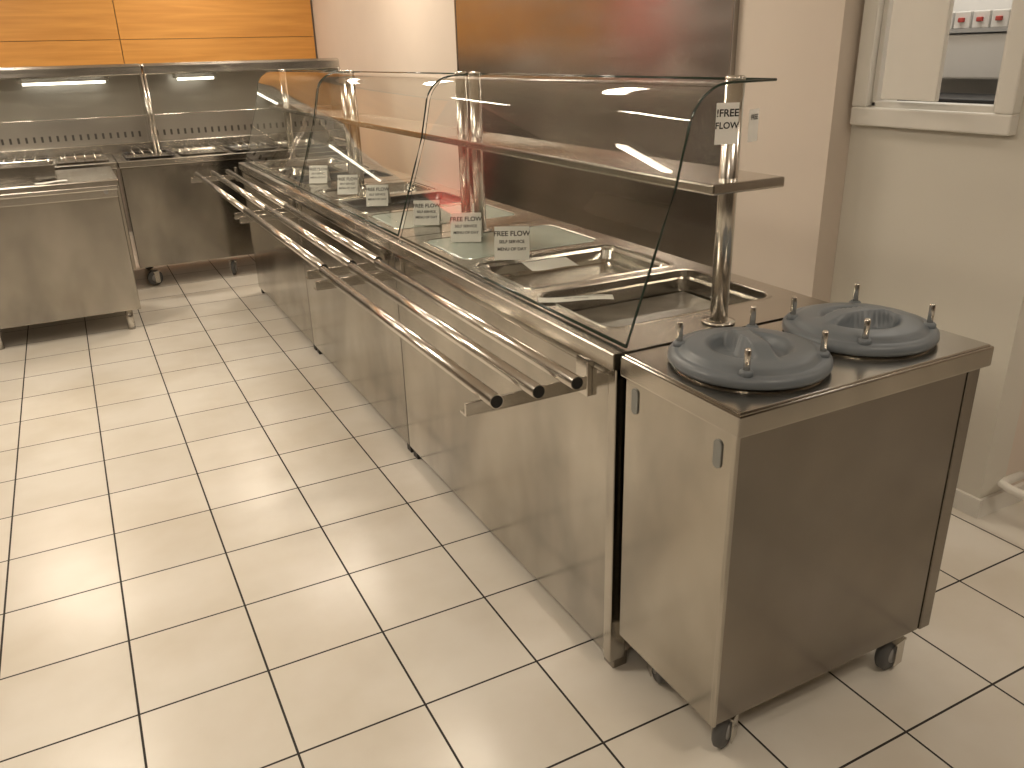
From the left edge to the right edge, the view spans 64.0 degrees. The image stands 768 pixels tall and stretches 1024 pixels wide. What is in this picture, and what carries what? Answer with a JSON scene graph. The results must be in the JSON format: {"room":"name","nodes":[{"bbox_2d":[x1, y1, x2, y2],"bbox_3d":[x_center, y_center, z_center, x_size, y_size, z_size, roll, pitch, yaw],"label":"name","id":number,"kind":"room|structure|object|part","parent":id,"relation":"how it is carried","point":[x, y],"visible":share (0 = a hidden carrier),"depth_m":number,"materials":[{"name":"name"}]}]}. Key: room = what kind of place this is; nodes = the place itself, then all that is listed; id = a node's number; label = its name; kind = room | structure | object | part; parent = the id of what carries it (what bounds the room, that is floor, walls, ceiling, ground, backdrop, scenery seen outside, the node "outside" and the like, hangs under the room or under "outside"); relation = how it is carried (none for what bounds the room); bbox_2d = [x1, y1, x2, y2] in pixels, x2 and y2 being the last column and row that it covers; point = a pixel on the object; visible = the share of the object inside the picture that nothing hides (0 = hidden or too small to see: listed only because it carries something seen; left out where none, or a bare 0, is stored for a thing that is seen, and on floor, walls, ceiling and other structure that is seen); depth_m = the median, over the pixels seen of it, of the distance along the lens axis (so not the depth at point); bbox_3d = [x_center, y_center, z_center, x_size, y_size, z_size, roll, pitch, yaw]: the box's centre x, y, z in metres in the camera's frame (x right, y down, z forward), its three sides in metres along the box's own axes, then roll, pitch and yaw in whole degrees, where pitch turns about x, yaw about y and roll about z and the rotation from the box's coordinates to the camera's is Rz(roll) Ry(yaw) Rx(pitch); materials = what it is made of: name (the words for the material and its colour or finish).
{"room":"eatery","nodes":[
{"label":"eatery","id":0,"kind":"room"},
{"bbox_2d":[3,0,317,63],"bbox_3d":[-4.420,-2.606,7.100,6.000,2.750,0.100,-12,24,-25],"label":"wall","id":1,"kind":"structure","parent":0,"point":[112,0],"depth_m":7.66,"materials":[{"name":"orange wood"}]},
{"bbox_2d":[0,0,118,41],"bbox_3d":[-4.304,-3.329,6.806,1.754,0.896,0.030,-12,24,-25],"label":"panel","id":2,"kind":"object","parent":1,"relation":"attached to","point":[20,20],"visible":1,"depth_m":7.07,"materials":[{"name":"brown wood"}]},
{"bbox_2d":[0,40,123,66],"bbox_3d":[-4.282,-2.586,7.107,1.754,0.700,0.030,-12,24,-25],"label":"panel","id":3,"kind":"object","parent":1,"relation":"attached to","point":[89,52],"visible":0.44,"depth_m":7.16,"materials":[{"name":"brown wood"}]},
{"bbox_2d":[113,0,313,39],"bbox_3d":[-2.746,-3.674,7.550,1.754,0.896,0.030,-12,24,-25],"label":"panel","id":4,"kind":"object","parent":1,"relation":"attached to","point":[136,19],"visible":1,"depth_m":7.62,"materials":[{"name":"brown wood"}]},
{"bbox_2d":[120,37,315,63],"bbox_3d":[-2.725,-2.931,7.850,1.754,0.700,0.030,-12,24,-25],"label":"panel","id":5,"kind":"object","parent":1,"relation":"attached to","point":[263,48],"visible":0.44,"depth_m":7.71,"materials":[{"name":"brown wood"}]},
{"bbox_2d":[0,253,1023,767],"bbox_3d":[-0.776,0.391,3.228,8.000,0.100,11.800,-12,24,-25],"label":"floor","id":6,"kind":"structure","parent":0,"point":[216,551],"depth_m":2.39,"materials":[{"name":"tile"}]},
{"bbox_2d":[0,166,140,349],"bbox_3d":[-3.097,-0.696,4.737,1.635,0.908,0.735,-12,24,-25],"label":"serving counter","id":7,"kind":"object","parent":6,"relation":"on","point":[65,253],"depth_m":4.65,"materials":[{"name":"grey metal"}]},
{"bbox_3d":[-2.940,-0.266,4.686,0.044,0.140,0.044,-12,24,-25],"label":"leg","id":8,"kind":"part","parent":7,"relation":"part of","materials":[{"name":"metal"}]},
{"bbox_3d":[-2.555,-1.121,4.547,0.160,0.007,0.070,-15,26,-30],"label":"paper strip","id":9,"kind":"part","parent":7,"relation":"part of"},
{"bbox_3d":[-2.941,-0.955,4.289,1.615,0.025,0.017,-12,24,-25],"label":"rail","id":10,"kind":"part","parent":7,"relation":"part of","materials":[{"name":"metal"}]},
{"bbox_2d":[0,166,118,194],"bbox_3d":[-3.111,-1.091,4.584,1.635,0.045,0.720,-12,24,-25],"label":"countertop","id":11,"kind":"structure","parent":7,"relation":"on","point":[95,176],"depth_m":4.59,"materials":[{"name":"metal"}]},
{"bbox_2d":[0,159,56,183],"bbox_3d":[-2.885,-1.198,4.658,0.540,0.083,0.340,-12,24,-25],"label":"pan","id":12,"kind":"object","parent":11,"relation":"on","point":[36,170],"visible":1,"depth_m":4.60,"materials":[{"name":"metal"}]},
{"bbox_3d":[-2.321,-0.403,4.981,0.044,0.140,0.044,-12,24,-25],"label":"leg","id":13,"kind":"part","parent":7,"relation":"part of","materials":[{"name":"metal"}]},
{"bbox_2d":[0,64,157,268],"bbox_3d":[-3.366,-1.370,5.635,1.801,1.500,0.770,-12,24,-25],"label":"buffet","id":14,"kind":"object","parent":6,"relation":"on","point":[75,116],"visible":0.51,"depth_m":5.87,"materials":[{"name":"metal"}]},
{"bbox_2d":[16,76,108,85],"bbox_3d":[-3.078,-2.085,5.633,0.570,0.050,0.043,-12,24,-25],"label":"lamp","id":15,"kind":"object","parent":14,"relation":"attached to","point":[30,80],"depth_m":5.60,"materials":[{"name":"metal"}]},
{"bbox_2d":[0,64,157,160],"bbox_3d":[-3.311,-1.866,5.672,1.477,0.611,0.443,-12,24,-25],"label":"hood","id":16,"kind":"object","parent":14,"relation":"attached to","point":[47,112],"depth_m":5.88,"materials":[{"name":"metal"}]},
{"bbox_2d":[50,154,117,169],"bbox_3d":[-3.503,-1.450,5.527,1.500,0.045,0.770,-12,24,-25],"label":"countertop","id":17,"kind":"structure","parent":14,"relation":"on","point":[111,162],"depth_m":5.51,"materials":[{"name":"metal"}]},
{"bbox_2d":[111,58,346,284],"bbox_3d":[-2.066,-1.658,6.256,1.731,1.500,0.770,-12,24,-25],"label":"buffet","id":18,"kind":"object","parent":6,"relation":"on","point":[202,113],"visible":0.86,"depth_m":6.07,"materials":[{"name":"metal"}]},
{"bbox_2d":[172,72,217,79],"bbox_3d":[-2.317,-2.253,5.997,0.310,0.050,0.043,-12,24,-25],"label":"lamp","id":19,"kind":"object","parent":18,"relation":"attached to","point":[179,75],"depth_m":5.97,"materials":[{"name":"metal"}]},
{"bbox_2d":[111,138,345,168],"bbox_3d":[-2.089,-1.763,6.202,1.685,0.045,0.770,-12,24,-25],"label":"countertop","id":20,"kind":"structure","parent":18,"relation":"on","point":[332,144],"depth_m":5.92,"materials":[{"name":"metal"}]},
{"bbox_2d":[139,58,344,152],"bbox_3d":[-2.023,-2.151,6.287,1.437,0.611,0.443,-12,24,-25],"label":"hood","id":21,"kind":"object","parent":18,"relation":"attached to","point":[197,104],"depth_m":6.35,"materials":[{"name":"metal"}]},
{"bbox_2d":[190,154,416,350],"bbox_3d":[-1.329,-0.896,5.142,0.985,0.882,1.706,-12,24,-25],"label":"buffet","id":22,"kind":"object","parent":6,"relation":"on","point":[281,275],"depth_m":4.85,"materials":[{"name":"metal"}]},
{"bbox_3d":[-1.428,-0.809,4.970,0.020,0.775,1.441,-12,24,-25],"label":"panel","id":23,"kind":"part","parent":22,"relation":"part of","materials":[{"name":"metal"}]},
{"bbox_3d":[-1.146,-0.927,4.285,0.014,0.090,0.050,-12,24,-25],"label":"rail mount","id":24,"kind":"part","parent":22,"relation":"part of","materials":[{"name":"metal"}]},
{"bbox_2d":[245,69,368,187],"bbox_3d":[-1.249,-1.532,4.784,0.417,0.560,1.450,-12,24,-25],"label":"sneeze guard","id":25,"kind":"object","parent":22,"relation":"on","point":[323,113],"visible":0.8,"depth_m":4.62,"materials":[{"name":"clear glass"}]},
{"bbox_3d":[-1.473,-1.763,5.380,0.043,0.554,0.043,-12,24,-25],"label":"post","id":26,"kind":"part","parent":25,"relation":"part of","materials":[{"name":"metal"}]},
{"bbox_3d":[-1.265,-1.526,4.783,0.378,0.547,1.420,-12,24,-25],"label":"curved glass","id":27,"kind":"part","parent":25,"relation":"part of","materials":[{"name":"clear glass"}]},
{"bbox_3d":[-1.159,-1.598,4.809,0.210,0.024,1.450,-12,24,-25],"label":"shelf plate","id":28,"kind":"part","parent":25,"relation":"part of","materials":[{"name":"metal"}]},
{"bbox_3d":[-0.855,-1.337,4.282,0.043,0.554,0.043,-12,24,-25],"label":"post","id":29,"kind":"part","parent":25,"relation":"part of","materials":[{"name":"metal"}]},
{"bbox_2d":[309,165,330,183],"bbox_3d":[-1.029,-1.122,4.380,0.104,0.088,0.079,-1,22,3],"label":"label card","id":30,"kind":"object","parent":22,"relation":"on","point":[317,173],"visible":1,"depth_m":4.36,"materials":[{"name":"paper"}]},
{"bbox_2d":[239,178,551,452],"bbox_3d":[-0.596,-0.391,3.841,0.985,0.882,1.454,-12,24,-25],"label":"buffet","id":31,"kind":"object","parent":6,"relation":"on","point":[365,351],"depth_m":3.59,"materials":[{"name":"metal"}]},
{"bbox_3d":[-1.084,-0.884,4.175,0.014,0.090,0.050,-12,24,-25],"label":"rail mount","id":32,"kind":"part","parent":31,"relation":"part of","materials":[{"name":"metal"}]},
{"bbox_2d":[337,175,360,194],"bbox_3d":[-0.797,-0.975,3.999,0.104,0.088,0.079,-1,22,3],"label":"label card","id":33,"kind":"object","parent":31,"relation":"on","point":[346,184],"visible":1,"depth_m":3.98,"materials":[{"name":"paper"}]},
{"bbox_3d":[-0.754,-0.345,3.773,0.020,0.775,1.441,-12,24,-25],"label":"panel","id":34,"kind":"part","parent":31,"relation":"part of","materials":[{"name":"metal"}]},
{"bbox_2d":[366,185,390,205],"bbox_3d":[-0.598,-0.846,3.665,0.104,0.088,0.079,-1,22,3],"label":"label card","id":35,"kind":"object","parent":31,"relation":"on","point":[376,195],"visible":1,"depth_m":3.65,"materials":[{"name":"paper"}]},
{"bbox_3d":[-0.485,-0.471,3.112,0.014,0.090,0.050,-12,24,-25],"label":"rail mount","id":36,"kind":"part","parent":31,"relation":"part of","materials":[{"name":"metal"}]},
{"bbox_2d":[300,70,494,236],"bbox_3d":[-0.575,-1.068,3.587,0.417,0.560,1.450,-12,24,-25],"label":"sneeze guard","id":37,"kind":"object","parent":31,"relation":"on","point":[434,132],"visible":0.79,"depth_m":3.32,"materials":[{"name":"clear glass"}]},
{"bbox_3d":[-0.799,-1.299,4.183,0.043,0.554,0.043,-12,24,-25],"label":"post","id":38,"kind":"part","parent":37,"relation":"part of","materials":[{"name":"metal"}]},
{"bbox_3d":[-0.591,-1.062,3.587,0.378,0.547,1.420,-12,24,-25],"label":"curved glass","id":39,"kind":"part","parent":37,"relation":"part of","materials":[{"name":"clear glass"}]},
{"bbox_3d":[-0.484,-1.134,3.612,0.210,0.024,1.450,-12,24,-25],"label":"shelf plate","id":40,"kind":"part","parent":37,"relation":"part of","materials":[{"name":"metal"}]},
{"bbox_3d":[-0.180,-0.873,3.085,0.043,0.554,0.043,-12,24,-25],"label":"post","id":41,"kind":"part","parent":37,"relation":"part of","materials":[{"name":"metal"}]},
{"bbox_2d":[413,200,441,225],"bbox_3d":[-0.333,-0.677,3.226,0.106,0.090,0.081,-1,22,3],"label":"label card","id":42,"kind":"object","parent":31,"relation":"on","point":[425,212],"visible":1,"depth_m":3.21,"materials":[{"name":"paper"}]},
{"bbox_3d":[-0.290,-0.701,3.424,0.513,0.010,0.348,-12,24,-25],"label":"glass","id":43,"kind":"part","parent":31,"relation":"part of","materials":[{"name":"clear glass"}]},
{"bbox_2d":[314,219,828,667],"bbox_3d":[0.071,0.068,2.641,1.000,0.892,1.442,-12,24,-25],"label":"buffet","id":44,"kind":"object","parent":6,"relation":"on","point":[517,406],"depth_m":2.32,"materials":[{"name":"metal"}]},
{"bbox_3d":[-0.406,-0.417,2.971,0.014,0.090,0.050,-12,24,-25],"label":"rail mount","id":45,"kind":"part","parent":44,"relation":"part of","materials":[{"name":"metal"}]},
{"bbox_2d":[450,212,482,241],"bbox_3d":[-0.161,-0.562,2.921,0.112,0.096,0.086,-1,22,3],"label":"label card","id":46,"kind":"object","parent":44,"relation":"on","point":[465,227],"visible":1,"depth_m":2.90,"materials":[{"name":"paper"}]},
{"bbox_3d":[-0.087,0.113,2.590,0.020,0.775,1.407,-12,24,-25],"label":"panel","id":47,"kind":"part","parent":44,"relation":"part of","materials":[{"name":"metal"}]},
{"bbox_3d":[-0.006,-0.506,2.920,0.513,0.010,0.348,-12,24,-25],"label":"glass","id":48,"kind":"part","parent":44,"relation":"part of","materials":[{"name":"clear glass"}]},
{"bbox_2d":[494,226,529,259],"bbox_3d":[0.001,-0.461,2.654,0.117,0.099,0.089,-1,22,3],"label":"label card","id":49,"kind":"object","parent":44,"relation":"on","point":[510,242],"visible":1,"depth_m":2.63,"materials":[{"name":"paper"}]},
{"bbox_2d":[522,257,577,270],"bbox_3d":[0.117,-0.376,2.562,0.150,0.006,0.120,-7,23,-14],"label":"paper sheet","id":50,"kind":"object","parent":44,"relation":"on","point":[551,263],"visible":1,"depth_m":2.56,"materials":[{"name":"white paper"}]},
{"bbox_3d":[0.170,-0.229,2.188,0.200,0.007,0.045,-1,22,1],"label":"paper strip","id":51,"kind":"part","parent":44,"relation":"part of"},
{"bbox_3d":[0.171,-0.020,1.948,0.014,0.090,0.050,-12,24,-25],"label":"rail mount","id":52,"kind":"part","parent":44,"relation":"part of","materials":[{"name":"metal"}]},
{"bbox_2d":[400,72,784,347],"bbox_3d":[0.100,-0.604,2.390,0.417,0.560,1.450,-12,24,-25],"label":"sneeze guard","id":53,"kind":"object","parent":44,"relation":"on","point":[726,180],"visible":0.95,"depth_m":2.00,"materials":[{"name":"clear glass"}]},
{"bbox_3d":[-0.125,-0.835,2.986,0.043,0.554,0.043,-12,24,-25],"label":"post","id":54,"kind":"part","parent":53,"relation":"part of","materials":[{"name":"metal"}]},
{"bbox_3d":[0.084,-0.598,2.390,0.378,0.547,1.420,-12,24,-25],"label":"curved glass","id":55,"kind":"part","parent":53,"relation":"part of","materials":[{"name":"clear glass"}]},
{"bbox_3d":[0.190,-0.670,2.416,0.210,0.024,1.450,-12,24,-25],"label":"shelf plate","id":56,"kind":"part","parent":53,"relation":"part of","materials":[{"name":"metal"}]},
{"bbox_2d":[714,102,739,144],"bbox_3d":[0.460,-0.556,1.751,0.052,0.085,0.002,-4,22,-7],"label":"label card","id":57,"kind":"object","parent":53,"relation":"attached to","point":[727,114],"visible":1,"depth_m":1.75,"materials":[{"name":"paper"}]},
{"bbox_3d":[0.494,-0.409,1.888,0.043,0.554,0.043,-12,24,-25],"label":"post","id":58,"kind":"part","parent":53,"relation":"part of","materials":[{"name":"metal"}]},
{"bbox_3d":[0.255,0.336,1.993,0.046,0.812,0.031,-12,24,-25],"label":"corner post","id":59,"kind":"part","parent":44,"relation":"part of","materials":[{"name":"metal"}]},
{"bbox_3d":[0.553,0.263,2.124,0.620,0.792,0.016,-12,24,-25],"label":"panel","id":60,"kind":"part","parent":44,"relation":"part of","materials":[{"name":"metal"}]},
{"bbox_2d":[619,283,993,748],"bbox_3d":[0.657,0.295,1.942,0.726,0.965,0.378,-12,24,-25],"label":"cart","id":61,"kind":"object","parent":6,"relation":"on","point":[790,484],"visible":1,"depth_m":1.75,"materials":[{"name":"metal"}]},
{"bbox_3d":[0.269,0.038,1.796,0.003,0.060,0.022,-12,24,-25],"label":"slot plate","id":62,"kind":"part","parent":61,"relation":"part of","materials":[{"name":"grey metal"}]},
{"bbox_3d":[0.351,0.356,1.798,0.020,0.715,0.350,-12,24,-25],"label":"panel","id":63,"kind":"part","parent":61,"relation":"part of","materials":[{"name":"metal"}]},
{"bbox_3d":[0.395,0.134,1.577,0.003,0.060,0.022,-12,24,-25],"label":"slot plate","id":64,"kind":"part","parent":61,"relation":"part of","materials":[{"name":"grey metal"}]},
{"bbox_3d":[0.646,-0.072,1.794,0.714,0.008,0.367,-12,24,-25],"label":"plate","id":65,"kind":"part","parent":61,"relation":"part of","materials":[{"name":"metal"}]},
{"bbox_3d":[0.716,0.346,1.796,0.656,0.715,0.018,-12,24,-25],"label":"panel","id":66,"kind":"part","parent":61,"relation":"part of","materials":[{"name":"metal"}]},
{"bbox_2d":[312,0,864,302],"bbox_3d":[-0.314,-2.107,5.573,0.220,2.750,6.560,-12,24,-25],"label":"wall","id":67,"kind":"structure","parent":0,"point":[785,237],"depth_m":3.16,"materials":[{"name":"beige paint"}]},
{"bbox_2d":[454,0,458,71],"bbox_3d":[-0.348,-2.123,5.348,0.024,2.450,0.012,-12,24,-25],"label":"trim","id":68,"kind":"structure","parent":67,"relation":"attached to","point":[454,0],"depth_m":5.29,"materials":[{"name":"metal"}]},
{"bbox_2d":[455,0,732,266],"bbox_3d":[0.259,-1.707,4.275,0.020,2.450,2.590,-12,24,-25],"label":"wall panel","id":69,"kind":"object","parent":67,"relation":"attached to","point":[684,38],"visible":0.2,"depth_m":4.02,"materials":[{"name":"metal"}]},
{"bbox_2d":[728,0,739,74],"bbox_3d":[0.862,-1.290,3.201,0.024,2.450,0.012,-12,24,-25],"label":"trim","id":70,"kind":"structure","parent":67,"relation":"attached to","point":[735,12],"depth_m":3.17,"materials":[{"name":"metal"}]},
{"bbox_2d":[747,108,759,142],"bbox_3d":[0.541,-0.579,1.837,0.002,0.070,0.045,18,29,39],"label":"label card","id":71,"kind":"object","parent":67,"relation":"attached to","point":[753,113],"visible":1,"depth_m":1.83,"materials":[{"name":"paper"}]},
{"bbox_2d":[830,114,1023,498],"bbox_3d":[1.442,-0.277,2.862,0.120,1.295,0.720,-12,24,-25],"label":"wall","id":72,"kind":"structure","parent":0,"point":[927,217],"depth_m":2.69,"materials":[{"name":"white paint"}]},
{"bbox_2d":[881,0,954,101],"bbox_3d":[1.265,-1.218,2.512,0.016,0.660,0.230,-9,23,-18],"label":"door leaf","id":73,"kind":"structure","parent":72,"relation":"in","point":[919,29],"depth_m":2.56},
{"bbox_2d":[850,107,1018,135],"bbox_3d":[1.343,-0.852,2.643,0.055,0.060,0.580,-12,24,-25],"label":"frame","id":74,"kind":"object","parent":72,"relation":"attached to","point":[936,120],"visible":0.93,"depth_m":2.59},
{"bbox_2d":[852,0,884,106],"bbox_3d":[1.211,-1.313,2.705,0.055,0.755,0.060,-12,24,-25],"label":"frame","id":75,"kind":"object","parent":74,"relation":"on","point":[873,9],"visible":0.86,"depth_m":2.76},
{"bbox_2d":[871,100,994,112],"bbox_3d":[1.367,-0.893,2.641,0.060,0.025,0.460,-12,24,-25],"label":"inner bottom","id":76,"kind":"object","parent":74,"relation":"on","point":[966,107],"visible":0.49,"depth_m":2.61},
{"bbox_2d":[871,0,893,105],"bbox_3d":[1.254,-1.306,2.684,0.060,0.755,0.020,-12,24,-25],"label":"window frame","id":77,"kind":"object","parent":76,"relation":"on","point":[888,4],"visible":0.45,"depth_m":2.74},
{"bbox_2d":[993,0,1013,111],"bbox_3d":[1.459,-1.165,2.321,0.060,0.755,0.020,-12,24,-25],"label":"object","id":78,"kind":"object","parent":76,"relation":"on","point":[1013,0],"visible":0.2,"depth_m":2.39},
{"bbox_2d":[994,0,1023,113],"bbox_3d":[1.453,-1.147,2.276,0.055,0.755,0.060,-12,24,-25],"label":"frame","id":79,"kind":"object","parent":74,"relation":"on","point":[1010,93],"visible":1,"depth_m":2.36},
{"bbox_2d":[897,0,1012,103],"bbox_3d":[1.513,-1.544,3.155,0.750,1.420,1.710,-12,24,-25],"label":"window","id":80,"kind":"structure","parent":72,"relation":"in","point":[978,28],"depth_m":3.11,"materials":[{"name":"grey"}]},
{"bbox_2d":[949,27,1007,33],"bbox_3d":[1.734,-1.408,3.278,0.210,0.015,1.500,-12,24,-25],"label":"niche shelf","id":81,"kind":"object","parent":80,"relation":"attached to","point":[953,30],"depth_m":3.08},
{"bbox_2d":[953,488,982,518],"bbox_3d":[1.403,0.305,3.058,0.012,0.070,0.732,-12,24,-25],"label":"baseboard","id":82,"kind":"structure","parent":72,"relation":"attached to","point":[967,503],"depth_m":2.79,"materials":[{"name":"beige tile"}]},
{"bbox_2d":[997,471,1023,499],"bbox_3d":[1.732,0.382,2.538,0.139,0.028,0.434,-12,24,-25],"label":"pipe","id":83,"kind":"object","parent":72,"relation":"attached to","point":[1005,483],"visible":1,"depth_m":2.67,"materials":[{"name":"white plastic"}]},
{"bbox_2d":[1019,95,1023,113],"bbox_3d":[1.541,-1.141,2.255,0.120,0.755,0.180,-12,24,-25],"label":"wall","id":84,"kind":"structure","parent":72,"relation":"in","point":[1022,106],"depth_m":2.38,"materials":[{"name":"white paint"}]},
{"bbox_2d":[1002,396,1023,489],"bbox_3d":[2.501,-1.063,2.790,2.000,2.750,0.120,-12,24,-25],"label":"wall","id":85,"kind":"structure","parent":0,"point":[1016,460],"depth_m":2.77,"materials":[{"name":"beige paint"}]},
{"bbox_2d":[979,481,1023,517],"bbox_3d":[2.514,0.212,3.211,2.120,0.070,0.012,-12,24,-25],"label":"baseboard","id":86,"kind":"structure","parent":85,"relation":"attached to","point":[1001,499],"depth_m":2.79,"materials":[{"name":"beige tile"}]}
]}

